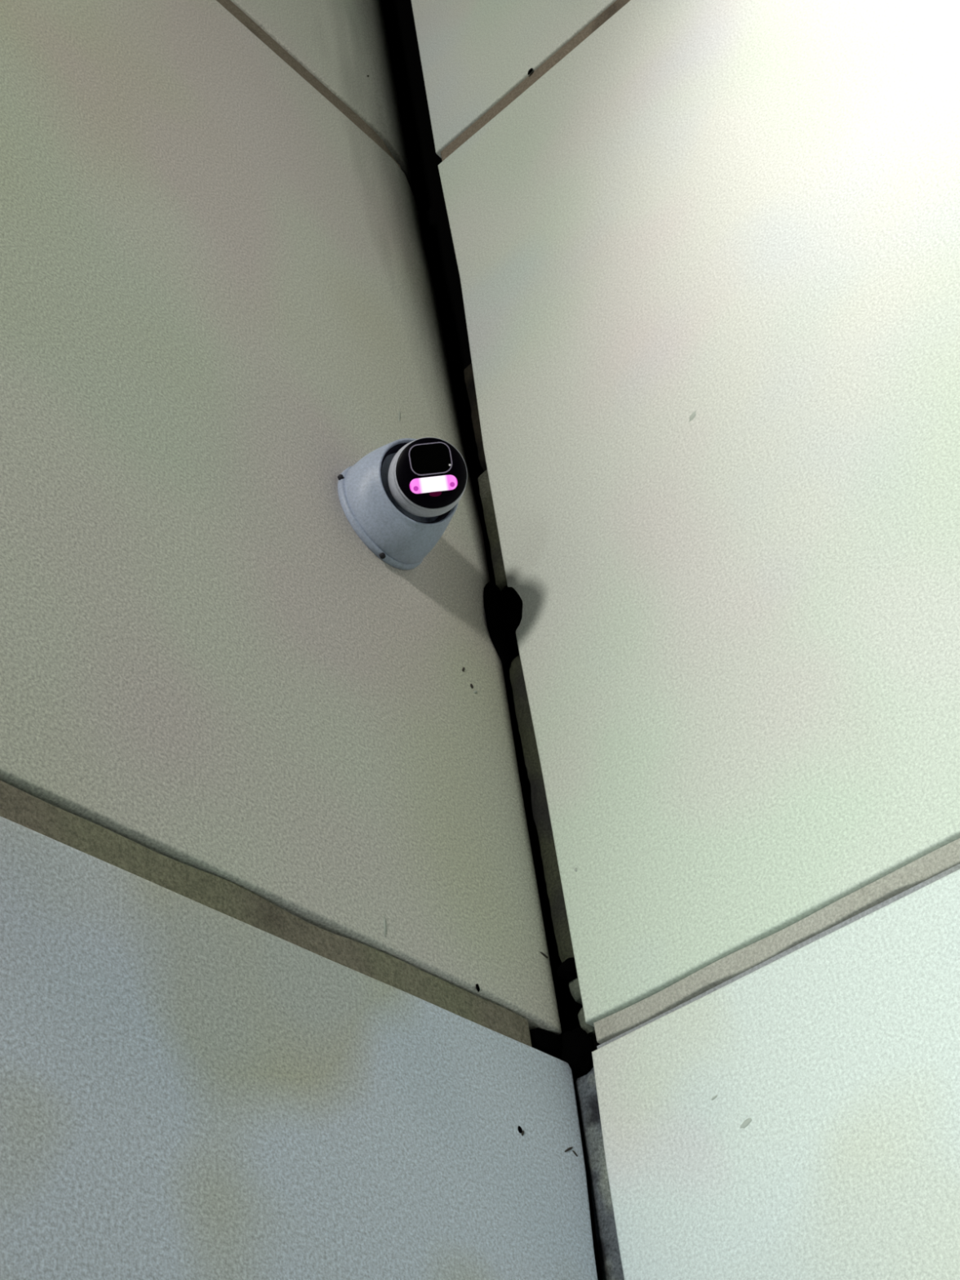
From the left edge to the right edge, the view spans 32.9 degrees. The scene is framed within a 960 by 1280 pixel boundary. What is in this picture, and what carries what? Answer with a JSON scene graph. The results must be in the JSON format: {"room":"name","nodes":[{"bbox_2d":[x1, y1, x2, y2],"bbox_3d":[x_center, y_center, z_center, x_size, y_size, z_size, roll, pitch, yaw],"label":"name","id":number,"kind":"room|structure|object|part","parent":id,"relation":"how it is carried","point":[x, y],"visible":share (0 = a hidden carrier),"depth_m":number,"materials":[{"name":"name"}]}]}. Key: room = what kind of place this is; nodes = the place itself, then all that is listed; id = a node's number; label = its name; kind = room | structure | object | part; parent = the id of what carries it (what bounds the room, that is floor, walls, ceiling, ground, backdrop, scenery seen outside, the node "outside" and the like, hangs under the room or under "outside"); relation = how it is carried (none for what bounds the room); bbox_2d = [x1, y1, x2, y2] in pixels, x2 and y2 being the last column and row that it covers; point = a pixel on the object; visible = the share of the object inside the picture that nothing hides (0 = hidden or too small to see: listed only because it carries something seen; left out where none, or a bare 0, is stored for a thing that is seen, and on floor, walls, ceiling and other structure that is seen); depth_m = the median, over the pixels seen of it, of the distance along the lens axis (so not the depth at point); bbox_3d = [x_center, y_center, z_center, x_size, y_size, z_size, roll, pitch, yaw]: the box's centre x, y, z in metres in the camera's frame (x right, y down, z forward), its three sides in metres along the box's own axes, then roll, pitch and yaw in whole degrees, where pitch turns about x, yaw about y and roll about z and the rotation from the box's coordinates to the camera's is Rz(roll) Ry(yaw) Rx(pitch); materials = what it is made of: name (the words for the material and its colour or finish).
{"room":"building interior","nodes":[
{"label":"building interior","id":0,"kind":"room"},
{"bbox_2d":[0,0,597,1279],"bbox_3d":[-0.819,-0.258,0.621,0.201,4.594,2.840,-34,-46,26],"label":"wall","id":1,"kind":"structure","parent":0,"point":[276,976],"depth_m":1.17,"materials":[{"name":"grey paint"}]},
{"bbox_3d":[-0.688,0.566,-0.252,0.062,2.123,2.639,-34,-46,26],"label":"panel","id":2,"kind":"part","parent":1,"relation":"part of","materials":[{"name":"paint"}]},
{"bbox_3d":[-1.027,-1.589,1.631,0.062,1.186,2.671,-34,-46,26],"label":"panel","id":3,"kind":"part","parent":1,"relation":"part of","materials":[{"name":"paint"}]},
{"bbox_2d":[337,437,467,569],"bbox_3d":[-0.053,-0.134,1.440,0.102,0.111,0.110,-34,-46,26],"label":"security camera","id":4,"kind":"object","parent":1,"relation":"attached to","point":[402,496],"visible":1,"depth_m":1.42,"materials":[{"name":"white plastic"}]},
{"bbox_3d":[-0.088,-0.110,1.462,0.007,0.108,0.108,-34,-46,26],"label":"mounting plate","id":5,"kind":"part","parent":4,"relation":"part of","materials":[{"name":"white plastic"}]},
{"bbox_3d":[-0.043,-0.157,1.407,0.038,0.026,0.016,-1,-41,-9],"label":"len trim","id":6,"kind":"part","parent":4,"relation":"part of","materials":[{"name":"black plastic"}]},
{"bbox_3d":[-0.042,-0.145,1.409,0.062,0.052,0.036,3,-42,-14],"label":"glass","id":7,"kind":"part","parent":4,"relation":"part of","materials":[{"name":"black glass"}]},
{"bbox_2d":[381,0,624,1279],"bbox_3d":[0.064,0.223,1.364,0.076,4.524,0.117,-13,-41,4],"label":"trim","id":8,"kind":"structure","parent":1,"relation":"attached to","point":[503,606],"depth_m":1.35,"materials":[{"name":"black"}]},
{"bbox_2d":[382,0,959,1279],"bbox_3d":[1.081,-0.384,0.831,2.702,4.594,0.201,-34,-46,26],"label":"wall","id":9,"kind":"structure","parent":0,"point":[694,265],"depth_m":1.36,"materials":[{"name":"white paint"}]},
{"bbox_3d":[0.866,-1.694,1.859,2.611,1.191,0.062,-34,-46,26],"label":"panel","id":10,"kind":"part","parent":9,"relation":"part of","materials":[{"name":"paint"}]},
{"bbox_3d":[1.208,0.469,-0.007,2.631,2.125,0.062,-34,-46,26],"label":"panel","id":11,"kind":"part","parent":9,"relation":"part of","materials":[{"name":"paint"}]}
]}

